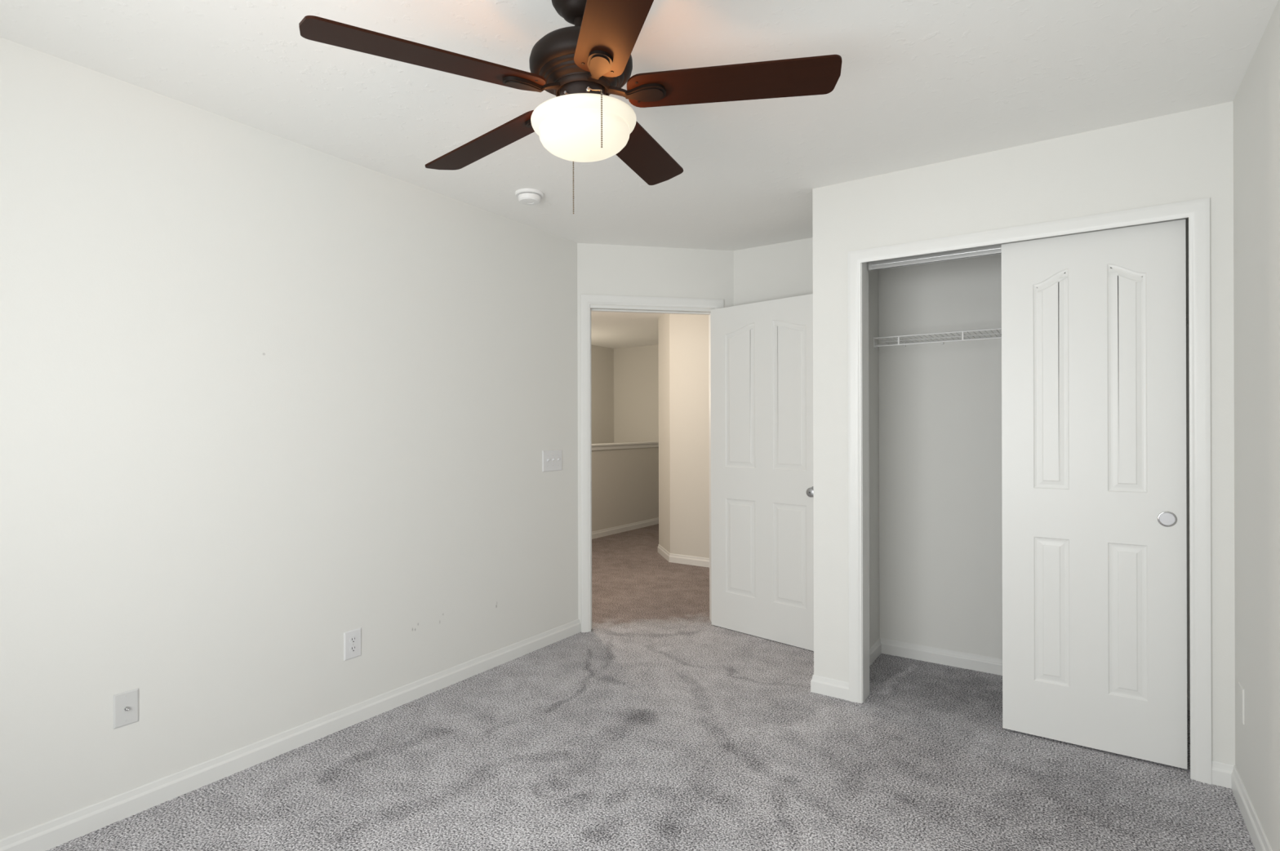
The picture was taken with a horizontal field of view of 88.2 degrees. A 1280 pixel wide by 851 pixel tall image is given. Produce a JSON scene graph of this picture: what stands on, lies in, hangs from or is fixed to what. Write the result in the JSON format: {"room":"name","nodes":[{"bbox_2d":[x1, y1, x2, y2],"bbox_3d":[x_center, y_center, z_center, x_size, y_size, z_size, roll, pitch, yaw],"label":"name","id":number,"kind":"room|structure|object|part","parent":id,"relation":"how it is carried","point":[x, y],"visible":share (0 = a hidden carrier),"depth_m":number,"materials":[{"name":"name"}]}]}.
{"room":"empty bedroom","nodes":[
{"label":"empty bedroom","id":0,"kind":"room"},
{"bbox_2d":[0,37,577,839],"bbox_3d":[-1.497,0.047,2.605,0.115,2.500,3.874,0,0,34],"label":"wall","id":1,"kind":"structure","parent":0,"point":[266,399],"depth_m":2.47,"materials":[{"name":"paint"}]},
{"bbox_2d":[113,688,138,729],"bbox_3d":[-1.698,0.939,2.186,0.018,0.112,0.070,0,0,34],"label":"plate","id":2,"kind":"object","parent":1,"relation":"attached to","point":[126,704],"visible":1,"depth_m":2.19,"materials":[{"name":"white plastic"}]},
{"bbox_2d":[0,619,580,850],"bbox_3d":[-1.397,1.256,2.635,0.012,0.082,3.634,0,0,34],"label":"baseboard","id":3,"kind":"structure","parent":1,"relation":"attached to","point":[53,833],"depth_m":2.50,"materials":[{"name":"white paint"}]},
{"bbox_2d":[343,627,361,661],"bbox_3d":[-1.245,0.949,2.864,0.008,0.122,0.081,0,0,34],"label":"power outlet","id":4,"kind":"object","parent":1,"relation":"attached to","point":[353,638],"visible":1,"depth_m":2.86,"materials":[{"name":"white plastic"}]},
{"bbox_2d":[349,645,356,653],"bbox_3d":[-1.243,0.969,2.862,0.003,0.027,0.034,0,0,34],"label":"receptacle","id":5,"kind":"object","parent":4,"relation":"attached to","point":[353,649],"depth_m":2.86,"materials":[{"name":"white plastic"}]},
{"bbox_2d":[349,636,356,644],"bbox_3d":[-1.243,0.930,2.862,0.003,0.027,0.034,0,0,34],"label":"receptacle","id":6,"kind":"object","parent":4,"relation":"attached to","point":[353,640],"depth_m":2.86,"materials":[{"name":"white plastic"}]},
{"bbox_2d":[542,449,561,471],"bbox_3d":[-0.516,0.210,3.933,0.020,0.124,0.172,0,0,34],"label":"light switch","id":7,"kind":"object","parent":1,"relation":"attached to","point":[551,460],"visible":1,"depth_m":3.92,"materials":[{"name":"white plastic"}]},
{"bbox_2d":[591,345,613,444],"bbox_3d":[-1.877,1.351,7.342,0.150,5.100,5.450,0,0,34],"label":"wall","id":8,"kind":"structure","parent":0,"point":[602,357],"depth_m":9.22,"materials":[{"name":"white paint"}]},
{"bbox_2d":[591,447,658,532],"bbox_3d":[-1.151,0.781,6.759,0.110,1.035,5.300,0,0,34],"label":"wall","id":9,"kind":"structure","parent":0,"point":[625,482],"depth_m":8.06,"materials":[{"name":"white paint"}]},
{"bbox_2d":[591,517,658,539],"bbox_3d":[-1.099,1.258,6.724,0.012,0.082,5.300,0,0,34],"label":"baseboard","id":10,"kind":"structure","parent":9,"relation":"attached to","point":[598,534],"depth_m":8.05,"materials":[{"name":"white paint"}]},
{"bbox_2d":[591,441,658,450],"bbox_3d":[-1.150,0.253,6.758,0.175,0.068,5.300,0,0,34],"label":"trim","id":11,"kind":"structure","parent":9,"relation":"on","point":[650,444],"depth_m":8.03,"materials":[{"name":"white paint"}]},
{"bbox_2d":[613,345,658,443],"bbox_3d":[0.478,1.346,8.947,2.250,5.100,0.150,0,0,34],"label":"wall","id":12,"kind":"structure","parent":0,"point":[636,369],"depth_m":9.21,"materials":[{"name":"white paint"}]},
{"bbox_2d":[0,0,1278,348],"bbox_3d":[-0.184,-1.155,4.430,6.232,0.100,8.370,0,0,34],"label":"ceiling","id":13,"kind":"structure","parent":0,"point":[920,82],"depth_m":2.22,"materials":[{"name":"white paint"}]},
{"bbox_2d":[515,188,543,205],"bbox_3d":[-0.545,-1.123,3.257,0.140,0.044,0.140,0,0,34],"label":"smoke detector","id":14,"kind":"object","parent":13,"relation":"attached to","point":[531,197],"visible":1,"depth_m":3.22,"materials":[{"name":"white plastic"}]},
{"bbox_2d":[298,0,841,213],"bbox_3d":[-0.169,-0.877,1.764,1.254,0.550,1.273,0,0,34],"label":"ceiling fan","id":15,"kind":"object","parent":13,"relation":"hanging from","point":[583,64],"visible":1,"depth_m":1.66,"materials":[{"name":"brown wood"}]},
{"bbox_3d":[-0.483,-0.849,1.527,0.546,0.047,0.133,0,0,-32],"label":"fan blade","id":16,"kind":"part","parent":15,"relation":"part of","materials":[{"name":"brown wood"}]},
{"bbox_3d":[-0.448,-0.850,1.986,0.546,0.052,0.132,0,0,40],"label":"fan blade","id":17,"kind":"part","parent":15,"relation":"part of","materials":[{"name":"brown wood"}]},
{"bbox_3d":[-0.226,-0.864,1.685,0.058,0.034,0.028,0,0,-32],"label":"iron arm","id":18,"kind":"part","parent":15,"relation":"part of","materials":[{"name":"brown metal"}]},
{"bbox_3d":[-0.187,-0.725,1.833,0.004,0.249,0.085,0,0,-3],"label":"pull chain","id":19,"kind":"part","parent":15,"relation":"part of","materials":[{"name":"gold metal"}]},
{"bbox_3d":[-0.147,-0.760,1.732,0.275,0.100,0.276,0,0,34],"label":"lamp shade","id":20,"kind":"part","parent":15,"relation":"part of","materials":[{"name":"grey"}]},
{"bbox_3d":[-0.116,-0.869,1.649,0.028,0.031,0.058,0,0,-14],"label":"iron arm","id":21,"kind":"part","parent":15,"relation":"part of","materials":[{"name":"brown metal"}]},
{"bbox_3d":[-0.111,-0.761,1.626,0.005,0.185,0.087,0,0,-26],"label":"pull chain","id":22,"kind":"part","parent":15,"relation":"part of","materials":[{"name":"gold metal"}]},
{"bbox_3d":[-0.043,-0.871,1.356,0.134,0.032,0.546,0,0,-14],"label":"fan blade","id":23,"kind":"part","parent":15,"relation":"part of","materials":[{"name":"brown wood"}]},
{"bbox_3d":[-0.062,-0.871,1.726,0.059,0.029,0.028,0,0,4],"label":"iron arm","id":24,"kind":"part","parent":15,"relation":"part of","materials":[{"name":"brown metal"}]},
{"bbox_3d":[-0.004,-0.873,2.095,0.132,0.045,0.546,0,0,22],"label":"fan blade","id":25,"kind":"part","parent":15,"relation":"part of","materials":[{"name":"brown wood"}]},
{"bbox_3d":[0.239,-0.885,1.706,0.546,0.053,0.133,0,0,5],"label":"fan blade","id":26,"kind":"part","parent":15,"relation":"part of","materials":[{"name":"brown wood"}]},
{"bbox_2d":[46,524,1255,850],"bbox_3d":[-0.192,1.295,4.437,6.300,0.001,8.230,0,0,34],"label":"floor","id":27,"kind":"structure","parent":0,"point":[658,726],"depth_m":2.46,"materials":[{"name":"grey carpet"}]},
{"bbox_2d":[577,243,733,631],"bbox_3d":[0.112,0.044,4.292,1.045,2.500,0.115,0,0,-11],"label":"wall","id":28,"kind":"structure","parent":0,"point":[602,269],"depth_m":4.22,"materials":[{"name":"white paint"}]},
{"bbox_2d":[580,294,724,632],"bbox_3d":[0.077,0.236,4.285,0.933,2.116,0.147,0,0,-11],"label":"trim","id":29,"kind":"structure","parent":28,"relation":"attached to","point":[586,309],"depth_m":4.14,"materials":[{"name":"white paint"}]},
{"bbox_2d":[711,293,813,651],"bbox_3d":[0.780,0.269,4.027,0.163,2.039,0.814,0,0,-41],"label":"door","id":30,"kind":"structure","parent":28,"relation":"in","point":[762,530],"depth_m":3.99,"materials":[{"name":"white paint"}]},
{"bbox_3d":[0.975,0.377,3.732,0.066,0.066,0.064,0,0,44],"label":"knob","id":31,"kind":"part","parent":30,"relation":"part of","materials":[{"name":"silver metal"}]},
{"bbox_2d":[657,313,670,553],"bbox_3d":[0.770,0.044,7.293,0.355,2.500,2.260,0,0,34],"label":"wall","id":32,"kind":"structure","parent":0,"point":[663,320],"depth_m":6.49,"materials":[{"name":"white paint"}]},
{"bbox_2d":[657,544,670,562],"bbox_3d":[0.234,1.254,6.499,0.012,0.082,0.505,0,0,-11],"label":"baseboard","id":33,"kind":"structure","parent":32,"relation":"attached to","point":[665,554],"depth_m":6.48,"materials":[{"name":"white paint"}]},
{"bbox_2d":[669,314,709,558],"bbox_3d":[1.259,0.042,5.670,2.275,2.500,0.120,0,0,34],"label":"wall","id":34,"kind":"structure","parent":0,"point":[689,397],"depth_m":6.14,"materials":[{"name":"white paint"}]},
{"bbox_2d":[669,553,709,568],"bbox_3d":[1.223,1.251,5.616,2.280,0.082,0.012,0,0,34],"label":"baseboard","id":35,"kind":"structure","parent":34,"relation":"attached to","point":[673,558],"depth_m":6.12,"materials":[{"name":"white paint"}]},
{"bbox_2d":[733,237,813,306],"bbox_3d":[0.975,0.042,4.157,0.988,2.500,0.115,0,0,34],"label":"wall","id":36,"kind":"structure","parent":0,"point":[782,270],"depth_m":4.17,"materials":[{"name":"white paint"}]},
{"bbox_2d":[868,270,879,648],"bbox_3d":[1.149,0.041,3.551,0.120,2.500,0.694,0,0,34],"label":"wall","id":37,"kind":"structure","parent":0,"point":[873,328],"depth_m":3.67,"materials":[{"name":"white paint"}]},
{"bbox_2d":[869,638,881,666],"bbox_3d":[1.190,1.250,3.488,0.012,0.082,0.635,0,0,34],"label":"baseboard","id":38,"kind":"structure","parent":37,"relation":"attached to","point":[875,651],"depth_m":3.63,"materials":[{"name":"white paint"}]},
{"bbox_2d":[812,101,1235,765],"bbox_3d":[1.507,0.039,2.820,1.532,2.500,0.115,0,0,34],"label":"wall","id":39,"kind":"structure","parent":0,"point":[1184,156],"depth_m":2.67,"materials":[{"name":"white paint"}]},
{"bbox_2d":[810,675,848,701],"bbox_3d":[0.908,1.250,3.150,0.188,0.082,0.012,0,0,34],"label":"baseboard","id":40,"kind":"structure","parent":39,"relation":"attached to","point":[823,686],"depth_m":3.15,"materials":[{"name":"white paint"}]},
{"bbox_2d":[847,197,1211,784],"bbox_3d":[1.547,0.236,2.783,1.293,2.106,0.131,0,0,34],"label":"trim","id":41,"kind":"structure","parent":39,"relation":"attached to","point":[989,242],"depth_m":2.52,"materials":[{"name":"white paint"}]},
{"bbox_2d":[1001,219,1186,769],"bbox_3d":[1.788,0.256,2.633,0.604,2.045,0.036,0,0,34],"label":"door","id":42,"kind":"structure","parent":39,"relation":"in","point":[1094,323],"depth_m":2.61,"materials":[{"name":"white paint"}]},
{"bbox_3d":[1.982,0.352,2.482,0.058,0.058,0.004,0,0,34],"label":"finger pull","id":43,"kind":"part","parent":42,"relation":"part of","materials":[{"name":"silver metal"}]},
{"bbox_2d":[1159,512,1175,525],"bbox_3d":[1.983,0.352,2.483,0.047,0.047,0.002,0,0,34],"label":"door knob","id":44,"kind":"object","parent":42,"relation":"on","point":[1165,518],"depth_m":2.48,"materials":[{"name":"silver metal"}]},
{"bbox_2d":[1211,760,1234,788],"bbox_3d":[2.081,1.247,2.355,0.066,0.082,0.012,0,0,34],"label":"baseboard","id":45,"kind":"structure","parent":39,"relation":"attached to","point":[1221,772],"depth_m":2.35,"materials":[{"name":"white paint"}]},
{"bbox_2d":[878,217,1190,691],"bbox_3d":[1.973,0.039,3.446,1.462,2.500,0.174,0,0,34],"label":"wall","id":46,"kind":"structure","parent":0,"point":[940,506],"depth_m":3.56,"materials":[{"name":"white paint"}]},
{"bbox_2d":[873,314,1188,349],"bbox_3d":[1.855,-0.440,3.228,1.412,0.063,0.317,0,0,34],"label":"wire shelf","id":47,"kind":"object","parent":46,"relation":"attached to","point":[942,341],"visible":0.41,"depth_m":3.38,"materials":[{"name":"white metal"}]},
{"bbox_3d":[1.789,-0.418,3.094,1.345,0.007,0.007,0,0,34],"label":"lip rail","id":48,"kind":"part","parent":47,"relation":"part of","materials":[{"name":"white plastic"}]},
{"bbox_3d":[1.789,-0.461,3.094,1.345,0.007,0.007,0,0,34],"label":"rail","id":49,"kind":"part","parent":47,"relation":"part of","materials":[{"name":"white plastic"}]},
{"bbox_3d":[1.873,-0.457,3.217,1.345,0.005,0.005,0,0,34],"label":"rail","id":50,"kind":"part","parent":47,"relation":"part of","materials":[{"name":"white plastic"}]},
{"bbox_3d":[1.954,-0.458,3.338,1.345,0.006,0.006,0,0,34],"label":"rail","id":51,"kind":"part","parent":47,"relation":"part of","materials":[{"name":"white plastic"}]},
{"bbox_2d":[880,638,1190,711],"bbox_3d":[1.944,1.248,3.354,1.412,0.082,0.012,0,0,34],"label":"baseboard","id":52,"kind":"structure","parent":46,"relation":"attached to","point":[982,664],"depth_m":3.55,"materials":[{"name":"white paint"}]},
{"bbox_2d":[1233,0,1279,850],"bbox_3d":[1.366,0.039,1.144,0.115,2.500,4.666,0,0,34],"label":"wall","id":53,"kind":"structure","parent":0,"point":[1256,101],"depth_m":2.00,"materials":[{"name":"white paint"}]},
{"bbox_2d":[1238,681,1244,724],"bbox_3d":[2.037,0.941,2.238,0.005,0.118,0.082,0,0,34],"label":"blank plate","id":54,"kind":"object","parent":53,"relation":"attached to","point":[1241,691],"visible":1,"depth_m":2.22,"materials":[{"name":"white paint"}]},
{"bbox_2d":[1231,765,1272,850],"bbox_3d":[1.113,1.248,0.879,0.012,0.082,3.542,0,0,34],"label":"baseboard","id":55,"kind":"structure","parent":53,"relation":"attached to","point":[1260,841],"depth_m":2.10,"materials":[{"name":"white paint"}]}
]}

